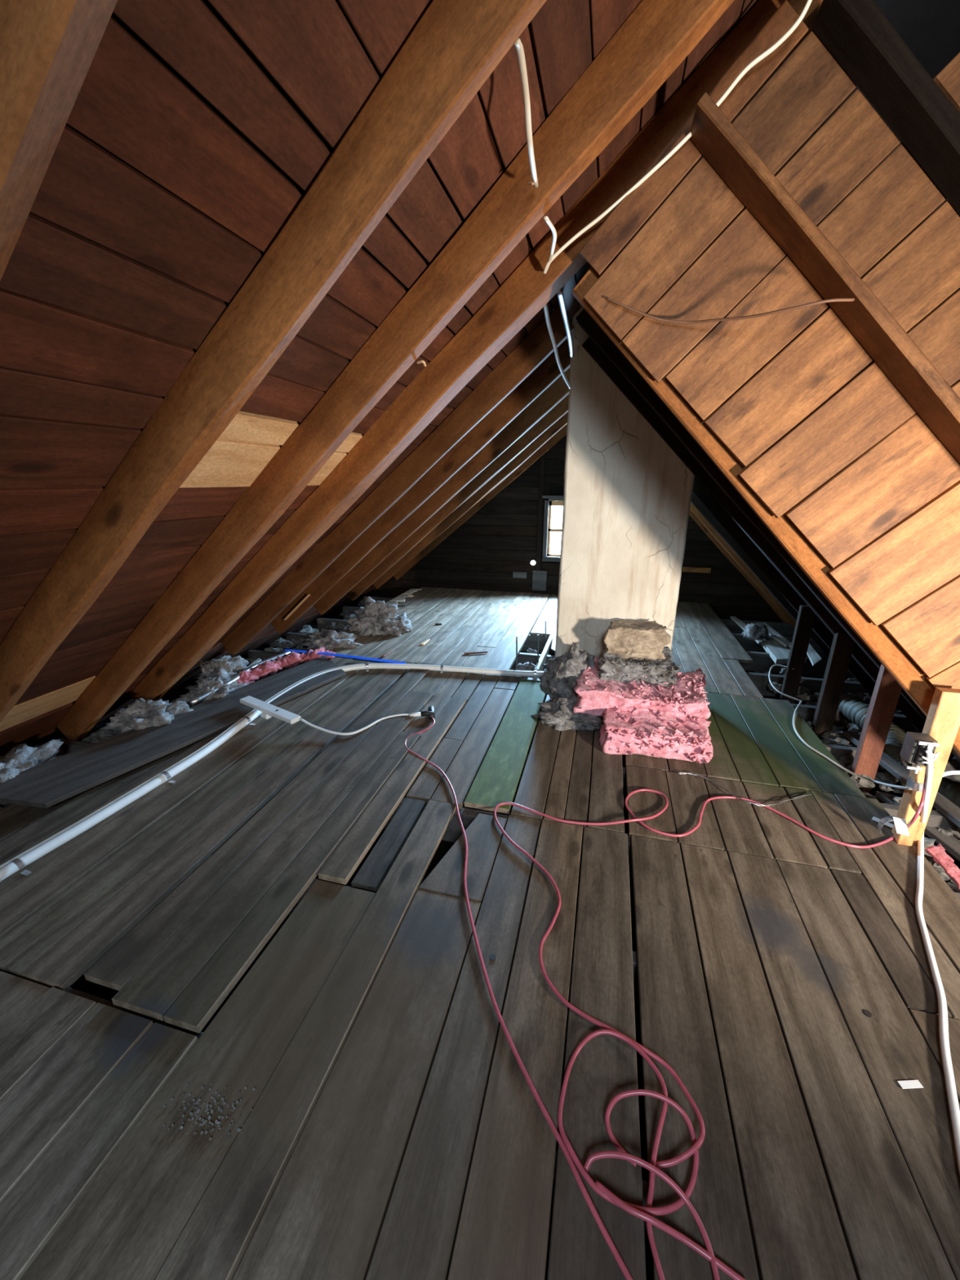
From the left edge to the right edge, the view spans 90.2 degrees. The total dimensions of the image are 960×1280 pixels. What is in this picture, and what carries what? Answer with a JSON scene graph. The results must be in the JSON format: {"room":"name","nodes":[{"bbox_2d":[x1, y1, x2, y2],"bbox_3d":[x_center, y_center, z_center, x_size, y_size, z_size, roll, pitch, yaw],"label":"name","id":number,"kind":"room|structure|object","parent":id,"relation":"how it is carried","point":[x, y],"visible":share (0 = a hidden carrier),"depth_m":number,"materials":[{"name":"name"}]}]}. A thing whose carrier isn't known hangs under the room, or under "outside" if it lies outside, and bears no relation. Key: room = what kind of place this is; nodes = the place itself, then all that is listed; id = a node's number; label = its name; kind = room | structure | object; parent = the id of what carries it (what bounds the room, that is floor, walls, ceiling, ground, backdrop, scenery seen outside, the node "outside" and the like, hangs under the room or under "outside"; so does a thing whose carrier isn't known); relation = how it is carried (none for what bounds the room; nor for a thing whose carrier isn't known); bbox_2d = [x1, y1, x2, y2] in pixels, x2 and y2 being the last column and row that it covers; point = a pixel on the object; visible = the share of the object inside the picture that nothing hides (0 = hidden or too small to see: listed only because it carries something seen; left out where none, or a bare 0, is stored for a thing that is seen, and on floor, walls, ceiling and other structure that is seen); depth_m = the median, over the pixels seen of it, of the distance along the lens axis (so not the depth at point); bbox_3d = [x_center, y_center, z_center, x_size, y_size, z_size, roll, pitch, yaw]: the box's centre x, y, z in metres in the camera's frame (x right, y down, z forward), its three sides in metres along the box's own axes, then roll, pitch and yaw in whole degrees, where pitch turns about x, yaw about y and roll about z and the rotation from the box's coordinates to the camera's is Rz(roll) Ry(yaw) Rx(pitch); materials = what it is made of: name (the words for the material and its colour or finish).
{"room":"attic","nodes":[
{"label":"attic","id":0,"kind":"room"},
{"bbox_2d":[0,0,758,755],"bbox_3d":[-0.447,-1.018,1.800,4.954,4.063,8.706,5,19,14],"label":"ceiling","id":1,"kind":"structure","parent":0,"point":[194,131],"depth_m":1.02,"materials":[{"name":"wood"}]},
{"bbox_2d":[0,675,97,731],"bbox_3d":[-2.339,0.470,1.982,0.222,0.189,1.598,5,19,14],"label":"board","id":2,"kind":"object","parent":1,"relation":"attached to","point":[19,713],"visible":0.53,"depth_m":2.42,"materials":[{"name":"brown wood"}]},
{"bbox_2d":[0,0,117,280],"bbox_3d":[-0.638,-0.596,0.599,4.462,3.696,0.062,5,19,14],"label":"rafter","id":3,"kind":"object","parent":1,"relation":"attached to","point":[48,48],"visible":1,"depth_m":0.54,"materials":[{"name":"brown wood"}]},
{"bbox_2d":[179,438,347,487],"bbox_3d":[-0.824,-0.706,1.945,0.184,0.156,1.297,5,19,14],"label":"board","id":4,"kind":"object","parent":1,"relation":"attached to","point":[228,463],"visible":0.23,"depth_m":1.71,"materials":[{"name":"brown wood"}]},
{"bbox_2d":[0,0,546,722],"bbox_3d":[-0.493,-0.770,1.123,4.464,3.698,0.062,5,19,14],"label":"rafter","id":5,"kind":"object","parent":1,"relation":"attached to","point":[455,46],"visible":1,"depth_m":1.08,"materials":[{"name":"brown wood"}]},
{"bbox_2d":[218,410,363,452],"bbox_3d":[-0.693,-0.802,1.877,0.097,0.085,1.297,5,19,14],"label":"board","id":6,"kind":"object","parent":1,"relation":"attached to","point":[245,426],"visible":0.26,"depth_m":1.65,"materials":[{"name":"brown wood"}]},
{"bbox_2d":[56,0,734,741],"bbox_3d":[-0.346,-0.947,1.650,4.471,3.692,0.083,6,19,17],"label":"rafter","id":7,"kind":"object","parent":1,"relation":"attached to","point":[657,36],"visible":1,"depth_m":1.50,"materials":[{"name":"brown wood"}]},
{"bbox_2d":[514,37,537,187],"bbox_3d":[0.115,-1.200,1.120,0.020,0.074,0.384,4,19,12],"label":"cable","id":8,"kind":"object","parent":7,"relation":"attached to","point":[521,55],"visible":0.98,"depth_m":1.06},
{"bbox_2d":[543,215,556,271],"bbox_3d":[0.235,-1.325,1.605,0.043,0.041,0.438,2,19,7],"label":"cable","id":9,"kind":"object","parent":7,"relation":"attached to","point":[548,221],"visible":0.99,"depth_m":1.55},
{"bbox_2d":[220,306,574,655],"bbox_3d":[-0.748,-0.805,3.091,2.564,2.133,0.065,5,19,14],"label":"rafter","id":10,"kind":"object","parent":1,"relation":"attached to","point":[531,353],"visible":0.97,"depth_m":2.91,"materials":[{"name":"brown wood"}]},
{"bbox_2d":[556,289,574,356],"bbox_3d":[0.422,-1.516,2.326,0.033,0.103,0.691,5,19,15],"label":"strap","id":11,"kind":"object","parent":10,"relation":"hanging from","point":[560,294],"visible":0.98,"depth_m":2.29,"materials":[{"name":"metal"}]},
{"bbox_2d":[270,337,570,633],"bbox_3d":[-0.606,-0.973,3.598,2.568,2.133,0.092,5,19,14],"label":"rafter","id":12,"kind":"object","parent":1,"relation":"attached to","point":[540,379],"depth_m":3.45,"materials":[{"name":"brown wood"}]},
{"bbox_2d":[313,368,569,614],"bbox_3d":[-0.437,-1.179,4.213,2.565,2.142,0.066,5,19,14],"label":"rafter","id":13,"kind":"object","parent":1,"relation":"attached to","point":[552,396],"visible":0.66,"depth_m":4.09,"materials":[{"name":"brown wood"}]},
{"bbox_2d":[346,394,568,600],"bbox_3d":[-0.277,-1.366,4.784,2.564,2.139,0.065,5,19,14],"label":"rafter","id":14,"kind":"object","parent":1,"relation":"attached to","point":[561,409],"visible":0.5,"depth_m":4.71,"materials":[{"name":"brown wood"}]},
{"bbox_2d":[373,411,568,588],"bbox_3d":[-0.121,-1.556,5.354,2.562,2.131,0.063,5,19,14],"label":"rafter","id":15,"kind":"object","parent":1,"relation":"attached to","point":[562,422],"visible":0.47,"depth_m":5.30,"materials":[{"name":"brown wood"}]},
{"bbox_2d":[128,0,822,701],"bbox_3d":[-0.213,-1.109,2.137,4.465,3.692,0.141,5,19,16],"label":"rafter","id":16,"kind":"object","parent":1,"relation":"attached to","point":[526,290],"visible":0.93,"depth_m":2.02,"materials":[{"name":"brown wood"}]},
{"bbox_2d":[543,303,572,389],"bbox_3d":[0.384,-1.431,2.372,0.039,0.227,0.747,6,19,18],"label":"cable","id":17,"kind":"object","parent":16,"relation":"hanging from","point":[545,307],"visible":0.97,"depth_m":2.31,"materials":[{"name":"plastic"}]},
{"bbox_2d":[542,0,812,274],"bbox_3d":[0.583,-1.588,1.551,0.776,0.556,0.064,9,20,25],"label":"cable","id":18,"kind":"object","parent":16,"relation":"attached to","point":[768,51],"visible":0.96,"depth_m":1.53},
{"bbox_2d":[393,423,567,580],"bbox_3d":[0.033,-1.737,5.904,2.558,2.136,0.069,5,19,14],"label":"rafter","id":19,"kind":"object","parent":1,"relation":"attached to","point":[562,433],"visible":0.48,"depth_m":5.87,"materials":[{"name":"brown wood"}]},
{"bbox_2d":[0,586,959,1279],"bbox_3d":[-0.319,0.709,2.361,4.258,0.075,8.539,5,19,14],"label":"floor","id":20,"kind":"structure","parent":0,"point":[815,1162],"depth_m":1.36,"materials":[{"name":"brown wood"}]},
{"bbox_2d":[0,738,63,807],"bbox_3d":[-2.357,0.679,2.428,0.418,0.229,0.495,15,24,39],"label":"clump","id":21,"kind":"object","parent":20,"relation":"on","point":[21,757],"visible":0.43,"depth_m":2.44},
{"bbox_2d":[99,697,193,733],"bbox_3d":[-1.986,0.504,2.906,0.554,0.286,0.494,-2,18,-5],"label":"clump","id":22,"kind":"object","parent":20,"relation":"on","point":[143,713],"visible":0.52,"depth_m":2.84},
{"bbox_2d":[0,655,346,808],"bbox_3d":[-1.639,0.460,2.967,0.422,0.031,2.132,10,21,29],"label":"plank","id":23,"kind":"object","parent":20,"relation":"on","point":[48,784],"visible":0.88,"depth_m":2.60,"materials":[{"name":"grey wood"}]},
{"bbox_2d":[163,1081,255,1140],"bbox_3d":[-0.625,1.100,1.120,0.240,0.003,0.108,0,18,-1],"label":"crumbs","id":24,"kind":"object","parent":20,"relation":"on","point":[220,1108],"visible":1,"depth_m":1.12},
{"bbox_2d":[55,598,365,756],"bbox_3d":[-1.848,0.242,4.078,0.763,0.207,4.765,5,19,14],"label":"rubble","id":25,"kind":"object","parent":20,"relation":"on","point":[100,735],"visible":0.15,"depth_m":4.58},
{"bbox_2d":[175,675,248,706],"bbox_3d":[-1.824,0.393,3.293,0.438,0.259,0.364,5,19,14],"label":"clump","id":26,"kind":"object","parent":25,"relation":"on","point":[206,684],"visible":0.53,"depth_m":3.23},
{"bbox_2d":[195,653,248,682],"bbox_3d":[-1.925,0.254,3.584,0.427,0.300,0.436,5,19,14],"label":"clump","id":27,"kind":"object","parent":25,"relation":"on","point":[224,666],"visible":0.54,"depth_m":3.48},
{"bbox_2d":[0,662,543,882],"bbox_3d":[-0.999,0.440,3.033,3.118,0.049,1.184,-15,24,-39],"label":"conduit","id":28,"kind":"object","parent":20,"relation":"on","point":[9,868],"visible":0.89,"depth_m":2.34,"materials":[{"name":"plastic"}]},
{"bbox_2d":[283,648,405,663],"bbox_3d":[-1.107,0.132,3.878,1.065,0.031,0.050,4,19,12],"label":"strip","id":29,"kind":"object","parent":28,"relation":"on","point":[285,650],"visible":1,"depth_m":3.86,"materials":[{"name":"plastic"}]},
{"bbox_2d":[236,646,336,684],"bbox_3d":[-1.555,0.206,3.728,0.241,0.147,0.994,13,23,35],"label":"strip","id":30,"kind":"object","parent":20,"relation":"on","point":[291,660],"visible":0.75,"depth_m":3.73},
{"bbox_2d":[188,650,290,705],"bbox_3d":[-1.728,0.252,3.504,0.088,0.047,0.965,5,19,16],"label":"pipe","id":31,"kind":"object","parent":30,"relation":"on","point":[207,694],"visible":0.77,"depth_m":3.33,"materials":[{"name":"metal"}]},
{"bbox_2d":[240,695,421,735],"bbox_3d":[-0.958,0.464,2.897,1.166,0.076,0.322,2,19,6],"label":"power strip","id":32,"kind":"object","parent":20,"relation":"on","point":[268,710],"visible":1,"depth_m":2.90,"materials":[{"name":"white plastic"}]},
{"bbox_2d":[302,627,362,650],"bbox_3d":[-1.319,-0.031,4.307,0.558,0.137,0.456,-2,18,-5],"label":"clump","id":33,"kind":"object","parent":20,"relation":"on","point":[328,638],"visible":0.98,"depth_m":4.23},
{"bbox_2d":[22,977,652,1257],"bbox_3d":[-0.026,1.220,1.132,5.602,0.171,0.051,5,19,14],"label":"joist","id":34,"kind":"object","parent":20,"relation":"on","point":[645,1184],"visible":0.06,"depth_m":1.31,"materials":[{"name":"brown wood"}]},
{"bbox_2d":[0,807,711,1019],"bbox_3d":[0.112,1.052,1.638,5.602,0.172,0.051,5,19,14],"label":"joist","id":35,"kind":"object","parent":20,"relation":"on","point":[634,953],"visible":0.07,"depth_m":1.56,"materials":[{"name":"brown wood"}]},
{"bbox_2d":[346,596,399,635],"bbox_3d":[-1.030,-0.257,4.671,0.592,0.336,0.450,-1,18,-4],"label":"clump","id":36,"kind":"object","parent":20,"relation":"on","point":[371,619],"visible":0.88,"depth_m":4.58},
{"bbox_2d":[383,612,412,635],"bbox_3d":[-0.797,-0.161,4.643,0.264,0.171,0.402,5,19,14],"label":"clump","id":37,"kind":"object","parent":20,"relation":"on","point":[405,624],"visible":0.87,"depth_m":4.58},
{"bbox_2d":[385,588,422,604],"bbox_3d":[-0.978,-0.504,5.898,0.189,0.030,1.170,5,19,14],"label":"lath ends","id":38,"kind":"object","parent":20,"relation":"on","point":[408,593],"visible":0.69,"depth_m":6.00,"materials":[{"name":"grey wood"}]},
{"bbox_2d":[59,738,959,898],"bbox_3d":[0.250,0.888,2.133,5.603,0.173,0.051,5,19,14],"label":"joist","id":39,"kind":"object","parent":20,"relation":"on","point":[453,832],"visible":0.06,"depth_m":2.20,"materials":[{"name":"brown wood"}]},
{"bbox_2d":[924,843,959,889],"bbox_3d":[1.803,0.861,1.842,0.078,0.022,0.254,5,19,14],"label":"insulation","id":40,"kind":"object","parent":39,"relation":"on","point":[938,853],"visible":1,"depth_m":1.85},
{"bbox_2d":[404,706,633,1279],"bbox_3d":[-0.098,0.821,1.900,0.230,0.057,2.443,-5,19,-14],"label":"extension cord","id":41,"kind":"object","parent":20,"relation":"on","point":[430,713],"visible":1,"depth_m":1.20,"materials":[{"name":"red rubber"}]},
{"bbox_2d":[421,706,435,719],"bbox_3d":[-0.326,0.457,2.995,0.084,0.057,0.099,-2,19,-7],"label":"socket","id":42,"kind":"object","parent":41,"relation":"attached to","point":[430,713],"depth_m":2.97,"materials":[{"name":"silver metal"}]},
{"bbox_2d":[515,662,535,677],"bbox_3d":[0.384,0.257,3.927,0.188,0.158,0.211,5,19,14],"label":"clump","id":43,"kind":"object","parent":20,"relation":"on","point":[527,666],"visible":0.45,"depth_m":3.87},
{"bbox_2d":[538,641,595,700],"bbox_3d":[0.575,0.214,3.152,0.363,0.400,0.417,5,19,14],"label":"clump","id":44,"kind":"object","parent":20,"relation":"on","point":[559,677],"visible":0.66,"depth_m":3.05,"materials":[{"name":"fabric"}]},
{"bbox_2d":[530,696,604,731],"bbox_3d":[0.548,0.422,2.926,0.481,0.149,0.307,5,19,14],"label":"clump","id":45,"kind":"object","parent":20,"relation":"on","point":[558,713],"visible":0.82,"depth_m":2.84,"materials":[{"name":"fabric"}]},
{"bbox_2d":[285,631,869,700],"bbox_3d":[0.796,0.232,4.106,5.602,0.173,0.051,5,19,14],"label":"joist","id":46,"kind":"object","parent":20,"relation":"on","point":[761,681],"visible":0.08,"depth_m":3.72,"materials":[{"name":"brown wood"}]},
{"bbox_2d":[533,633,553,678],"bbox_3d":[0.566,0.131,4.169,0.035,0.103,0.941,5,19,15],"label":"board","id":47,"kind":"object","parent":46,"relation":"attached to","point":[542,660],"visible":0.8,"depth_m":4.07,"materials":[{"name":"grey wood"}]},
{"bbox_2d":[364,595,794,637],"bbox_3d":[1.207,-0.263,5.593,5.601,0.172,0.051,5,19,14],"label":"joist","id":48,"kind":"object","parent":20,"relation":"on","point":[784,629],"visible":0.09,"depth_m":5.13,"materials":[{"name":"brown wood"}]},
{"bbox_2d":[200,673,959,784],"bbox_3d":[0.522,0.561,3.115,5.601,0.172,0.051,5,19,14],"label":"joist","id":49,"kind":"object","parent":20,"relation":"on","point":[837,751],"visible":0.02,"depth_m":2.70,"materials":[{"name":"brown wood"}]},
{"bbox_2d":[842,730,959,827],"bbox_3d":[2.146,0.689,2.413,0.079,0.050,0.922,2,18,6],"label":"strip","id":50,"kind":"object","parent":49,"relation":"on","point":[948,809],"visible":0.59,"depth_m":2.40,"materials":[{"name":"grey wood"}]},
{"bbox_2d":[247,649,918,731],"bbox_3d":[0.658,0.396,3.611,5.602,0.172,0.051,5,19,14],"label":"joist","id":51,"kind":"object","parent":20,"relation":"on","point":[905,724],"visible":0.05,"depth_m":3.19,"materials":[{"name":"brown wood"}]},
{"bbox_2d":[342,605,827,657],"bbox_3d":[1.069,-0.098,5.098,5.602,0.172,0.051,5,19,14],"label":"joist","id":52,"kind":"object","parent":20,"relation":"on","point":[748,645],"visible":0.04,"depth_m":4.68,"materials":[{"name":"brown wood"}]},
{"bbox_2d":[316,617,855,679],"bbox_3d":[0.933,0.067,4.601,5.602,0.171,0.051,5,19,14],"label":"joist","id":53,"kind":"object","parent":20,"relation":"on","point":[762,662],"visible":0.09,"depth_m":4.20,"materials":[{"name":"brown wood"}]},
{"bbox_2d":[760,636,807,664],"bbox_3d":[2.665,0.086,4.251,0.256,0.048,0.680,5,19,14],"label":"plank","id":54,"kind":"object","parent":53,"relation":"on","point":[779,653],"visible":0.56,"depth_m":4.17,"materials":[{"name":"grey wood"}]},
{"bbox_2d":[730,616,767,644],"bbox_3d":[2.651,-0.107,4.729,0.094,0.023,0.897,4,19,11],"label":"strip","id":55,"kind":"object","parent":54,"relation":"on","point":[740,623],"visible":0.62,"depth_m":4.81,"materials":[{"name":"grey wood"}]},
{"bbox_2d":[741,622,768,640],"bbox_3d":[2.592,-0.095,4.480,0.226,0.154,0.250,5,19,14],"label":"clump","id":56,"kind":"object","parent":54,"relation":"on","point":[753,631],"visible":0.95,"depth_m":4.42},
{"bbox_2d":[763,622,791,647],"bbox_3d":[2.819,-0.054,4.540,0.042,0.021,0.760,4,19,11],"label":"strip","id":57,"kind":"object","parent":54,"relation":"on","point":[769,628],"visible":0.72,"depth_m":4.50,"materials":[{"name":"grey wood"}]},
{"bbox_2d":[768,629,788,647],"bbox_3d":[2.765,-0.053,4.538,0.044,0.021,0.716,3,19,8],"label":"strip","id":58,"kind":"object","parent":54,"relation":"on","point":[771,634],"visible":0.57,"depth_m":4.38,"materials":[{"name":"grey wood"}]},
{"bbox_2d":[806,643,822,666],"bbox_3d":[2.798,0.119,4.020,0.084,0.021,0.623,9,20,25],"label":"strip","id":59,"kind":"object","parent":54,"relation":"on","point":[814,657],"visible":0.81,"depth_m":3.95,"materials":[{"name":"grey wood"}]},
{"bbox_2d":[554,303,694,658],"bbox_3d":[0.973,-0.966,3.223,0.783,3.000,0.615,5,19,14],"label":"chimney","id":60,"kind":"object","parent":20,"relation":"on","point":[628,495],"visible":0.49,"depth_m":2.98,"materials":[{"name":"paint"}]},
{"bbox_2d":[557,1029,698,1279],"bbox_3d":[0.341,1.093,1.072,0.292,0.044,0.380,-13,22,-34],"label":"extension cord","id":61,"kind":"object","parent":20,"relation":"on","point":[677,1204],"visible":0.98,"depth_m":1.06,"materials":[{"name":"plastic"}]},
{"bbox_2d":[324,729,959,845],"bbox_3d":[0.385,0.726,2.619,5.602,0.172,0.051,5,19,14],"label":"joist","id":62,"kind":"object","parent":20,"relation":"on","point":[936,819],"visible":0.02,"depth_m":2.19,"materials":[{"name":"grey wood"}]},
{"bbox_2d":[599,707,713,764],"bbox_3d":[1.011,0.449,2.782,0.637,0.186,0.671,5,19,14],"label":"insulation","id":63,"kind":"object","parent":20,"relation":"on","point":[653,733],"visible":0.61,"depth_m":2.55,"materials":[{"name":"pink glass"}]},
{"bbox_2d":[573,657,711,719],"bbox_3d":[0.996,0.297,2.952,0.792,0.201,0.620,5,19,14],"label":"insulation","id":64,"kind":"object","parent":63,"relation":"on","point":[595,695],"visible":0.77,"depth_m":2.77,"materials":[{"name":"pink glass"}]},
{"bbox_2d":[596,644,683,687],"bbox_3d":[0.995,0.139,3.019,0.496,0.159,0.398,5,19,14],"label":"lump","id":65,"kind":"object","parent":64,"relation":"on","point":[612,667],"visible":0.84,"depth_m":2.89,"materials":[{"name":"fabric"}]},
{"bbox_2d":[602,619,671,660],"bbox_3d":[0.989,-0.006,3.041,0.396,0.221,0.272,5,19,14],"label":"insulation","id":66,"kind":"object","parent":65,"relation":"on","point":[644,640],"visible":0.9,"depth_m":2.95,"materials":[{"name":"fabric"}]},
{"bbox_2d":[583,1150,746,1279],"bbox_3d":[0.361,1.133,0.948,0.300,0.049,0.116,17,25,41],"label":"extension cord","id":67,"kind":"object","parent":20,"relation":"on","point":[708,1255],"visible":1,"depth_m":0.94,"materials":[{"name":"plastic"}]},
{"bbox_2d":[493,765,926,1168],"bbox_3d":[0.729,0.647,1.859,1.701,0.401,1.188,-13,22,-34],"label":"extension cord","id":68,"kind":"object","parent":20,"relation":"on","point":[692,1149],"visible":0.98,"depth_m":1.82,"materials":[{"name":"plastic"}]},
{"bbox_2d":[678,772,811,806],"bbox_3d":[1.244,0.713,2.238,0.582,0.024,0.194,6,19,17],"label":"wire","id":69,"kind":"object","parent":20,"relation":"on","point":[718,784],"visible":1,"depth_m":2.21,"materials":[{"name":"metal"}]},
{"bbox_2d":[779,604,815,703],"bbox_3d":[2.270,0.131,3.428,0.096,0.774,0.048,5,19,14],"label":"post","id":70,"kind":"object","parent":20,"relation":"on","point":[806,615],"visible":0.82,"depth_m":3.40,"materials":[{"name":"brown wood"}]},
{"bbox_2d":[811,631,854,739],"bbox_3d":[2.138,0.312,2.914,0.098,0.751,0.049,5,19,14],"label":"post","id":71,"kind":"object","parent":20,"relation":"on","point":[842,645],"visible":0.78,"depth_m":2.88,"materials":[{"name":"brown wood"}]},
{"bbox_2d":[768,664,913,790],"bbox_3d":[1.947,0.437,2.722,0.228,0.282,1.807,5,19,14],"label":"cable","id":72,"kind":"object","parent":20,"relation":"on","point":[772,666],"visible":0.95,"depth_m":2.58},
{"bbox_2d":[755,667,959,893],"bbox_3d":[2.457,0.650,2.870,0.966,0.186,2.382,5,19,14],"label":"insulation","id":73,"kind":"object","parent":20,"relation":"on","point":[835,736],"visible":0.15,"depth_m":2.67},
{"bbox_2d":[837,692,959,808],"bbox_3d":[2.439,0.670,2.554,0.516,0.243,1.433,-5,19,-14],"label":"flexible duct","id":74,"kind":"object","parent":73,"relation":"on","point":[851,708],"visible":0.37,"depth_m":2.72,"materials":[{"name":"metal"}]},
{"bbox_2d":[875,791,959,860],"bbox_3d":[2.062,0.997,1.773,0.095,0.033,1.384,-1,18,-3],"label":"strip","id":75,"kind":"object","parent":73,"relation":"on","point":[951,844],"visible":0.5,"depth_m":2.11,"materials":[{"name":"grey wood"}]},
{"bbox_2d":[849,664,902,794],"bbox_3d":[2.026,0.465,2.452,0.097,0.750,0.045,5,19,14],"label":"post","id":76,"kind":"object","parent":20,"relation":"on","point":[886,691],"visible":0.69,"depth_m":2.43,"materials":[{"name":"brown wood"}]},
{"bbox_2d":[897,1080,923,1088],"bbox_3d":[1.050,1.084,1.168,0.053,0.002,0.016,-1,18,-2],"label":"paper label","id":77,"kind":"object","parent":20,"relation":"on","point":[907,1084],"visible":1,"depth_m":1.17,"materials":[{"name":"white paper"}]},
{"bbox_2d":[891,687,959,847],"bbox_3d":[1.750,0.598,1.896,0.116,0.851,0.089,5,19,14],"label":"post","id":78,"kind":"object","parent":20,"relation":"on","point":[942,723],"visible":0.62,"depth_m":1.84,"materials":[{"name":"brown wood"}]},
{"bbox_2d":[877,815,909,835],"bbox_3d":[1.668,0.741,1.925,0.098,0.081,0.039,5,19,14],"label":"loop","id":79,"kind":"object","parent":78,"relation":"attached to","point":[900,824],"visible":1,"depth_m":1.91,"materials":[{"name":"white plastic"}]},
{"bbox_2d":[899,731,939,773],"bbox_3d":[1.655,0.429,1.806,0.082,0.131,0.105,5,19,14],"label":"outlet box","id":80,"kind":"object","parent":78,"relation":"attached to","point":[914,744],"visible":0.99,"depth_m":1.79,"materials":[{"name":"metal"}]},
{"bbox_2d":[914,744,936,765],"bbox_3d":[1.656,0.427,1.780,0.045,0.083,0.018,5,19,14],"label":"receptacle","id":81,"kind":"object","parent":80,"relation":"attached to","point":[920,757],"depth_m":1.78,"materials":[{"name":"white plastic"}]},
{"bbox_2d":[915,749,959,1173],"bbox_3d":[1.369,0.761,1.418,0.112,0.479,1.443,14,23,35],"label":"cable","id":82,"kind":"object","parent":80,"relation":"attached to","point":[951,1090],"visible":0.95,"depth_m":1.38,"materials":[{"name":"plastic"}]},
{"bbox_2d":[367,434,783,622],"bbox_3d":[1.178,-1.799,5.797,6.004,2.957,0.042,5,19,14],"label":"wall","id":83,"kind":"structure","parent":0,"point":[499,540],"depth_m":6.10,"materials":[{"name":"brown wood"}]},
{"bbox_2d":[512,571,526,578],"bbox_3d":[0.522,-0.849,6.262,0.180,0.080,0.018,5,19,14],"label":"scrap","id":84,"kind":"object","parent":83,"relation":"attached to","point":[515,574],"visible":1,"depth_m":6.25,"materials":[{"name":"grey wood"}]},
{"bbox_2d":[532,570,546,591],"bbox_3d":[0.773,-0.771,6.216,0.180,0.260,0.023,5,19,14],"label":"scrap","id":85,"kind":"object","parent":83,"relation":"attached to","point":[539,577],"visible":1,"depth_m":6.20,"materials":[{"name":"grey wood"}]},
{"bbox_2d":[535,453,545,570],"bbox_3d":[0.753,-1.607,5.941,0.060,1.500,0.028,5,19,14],"label":"stud","id":86,"kind":"object","parent":83,"relation":"attached to","point":[542,461],"visible":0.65,"depth_m":5.93,"materials":[{"name":"brown wood"}]},
{"bbox_2d":[542,495,564,561],"bbox_3d":[1.044,-1.376,5.943,0.560,0.800,0.100,5,19,14],"label":"window","id":87,"kind":"structure","parent":83,"relation":"in","point":[549,500],"depth_m":5.96,"materials":[{"name":"grey wood"}]},
{"bbox_2d":[682,566,711,573],"bbox_3d":[2.576,-0.834,5.694,0.310,0.060,0.028,5,19,14],"label":"scrap","id":88,"kind":"object","parent":83,"relation":"attached to","point":[685,569],"visible":1,"depth_m":5.68,"materials":[{"name":"brown wood"}]},
{"bbox_2d":[575,255,816,501],"bbox_3d":[2.353,-0.615,3.747,3.204,3.236,4.052,5,19,14],"label":"ceiling","id":89,"kind":"structure","parent":0,"point":[585,268],"depth_m":2.07,"materials":[{"name":"brown wood"}]},
{"bbox_2d":[688,509,789,622],"bbox_3d":[2.517,-1.150,5.137,2.674,2.702,0.056,5,19,14],"label":"rafter","id":90,"kind":"object","parent":89,"relation":"attached to","point":[691,514],"visible":0.16,"depth_m":5.16,"materials":[{"name":"brown wood"}]},
{"bbox_2d":[689,502,795,628],"bbox_3d":[2.366,-0.966,4.587,2.672,2.699,0.062,5,19,14],"label":"rafter","id":91,"kind":"object","parent":89,"relation":"attached to","point":[692,508],"visible":0.2,"depth_m":4.60,"materials":[{"name":"brown wood"}]},
{"bbox_2d":[581,336,924,733],"bbox_3d":[1.869,-0.369,2.794,2.670,2.695,0.054,5,19,14],"label":"rafter","id":92,"kind":"object","parent":89,"relation":"attached to","point":[592,348],"visible":0.38,"depth_m":2.76,"materials":[{"name":"brown wood"}]},
{"bbox_2d":[690,493,830,657],"bbox_3d":[2.214,-0.782,4.036,2.675,2.698,0.058,5,19,14],"label":"rafter","id":93,"kind":"object","parent":89,"relation":"attached to","point":[697,504],"visible":0.17,"depth_m":4.04,"materials":[{"name":"brown wood"}]},
{"bbox_2d":[575,308,959,761],"bbox_3d":[1.748,-0.227,2.362,2.676,2.700,0.056,5,19,14],"label":"rafter","id":94,"kind":"object","parent":89,"relation":"attached to","point":[584,319],"visible":0.34,"depth_m":2.31,"materials":[{"name":"brown wood"}]},
{"bbox_2d":[692,475,897,708],"bbox_3d":[2.056,-0.595,3.466,2.673,2.698,0.058,5,19,14],"label":"rafter","id":95,"kind":"object","parent":89,"relation":"attached to","point":[709,502],"visible":0.24,"depth_m":3.46,"materials":[{"name":"brown wood"}]},
{"bbox_2d":[579,0,959,688],"bbox_3d":[2.305,-1.252,1.451,4.100,4.100,0.443,5,19,14],"label":"boards","id":96,"kind":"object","parent":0,"point":[882,512],"depth_m":1.63,"materials":[{"name":"brown wood"}]},
{"bbox_2d":[605,296,854,324],"bbox_3d":[0.786,-1.117,1.577,0.748,0.131,0.063,11,21,30],"label":"cord","id":97,"kind":"object","parent":96,"relation":"attached to","point":[836,300],"visible":1,"depth_m":1.56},
{"bbox_2d":[572,266,959,756],"bbox_3d":[1.627,0.020,1.889,2.645,2.760,0.059,5,19,14],"label":"rafter","id":98,"kind":"object","parent":96,"relation":"attached to","point":[895,660],"visible":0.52,"depth_m":1.85,"materials":[{"name":"brown wood"}]},
{"bbox_2d":[689,92,959,463],"bbox_3d":[1.501,-0.698,1.530,1.758,1.792,0.162,5,19,14],"label":"rafter","id":99,"kind":"object","parent":96,"relation":"attached to","point":[890,346],"visible":0.98,"depth_m":1.46,"materials":[{"name":"brown wood"}]},
{"bbox_2d":[811,0,959,215],"bbox_3d":[1.830,-0.851,1.402,1.820,1.853,0.134,5,19,14],"label":"rafter","id":100,"kind":"object","parent":96,"relation":"attached to","point":[857,33],"visible":1,"depth_m":1.33,"materials":[{"name":"brown wood"}]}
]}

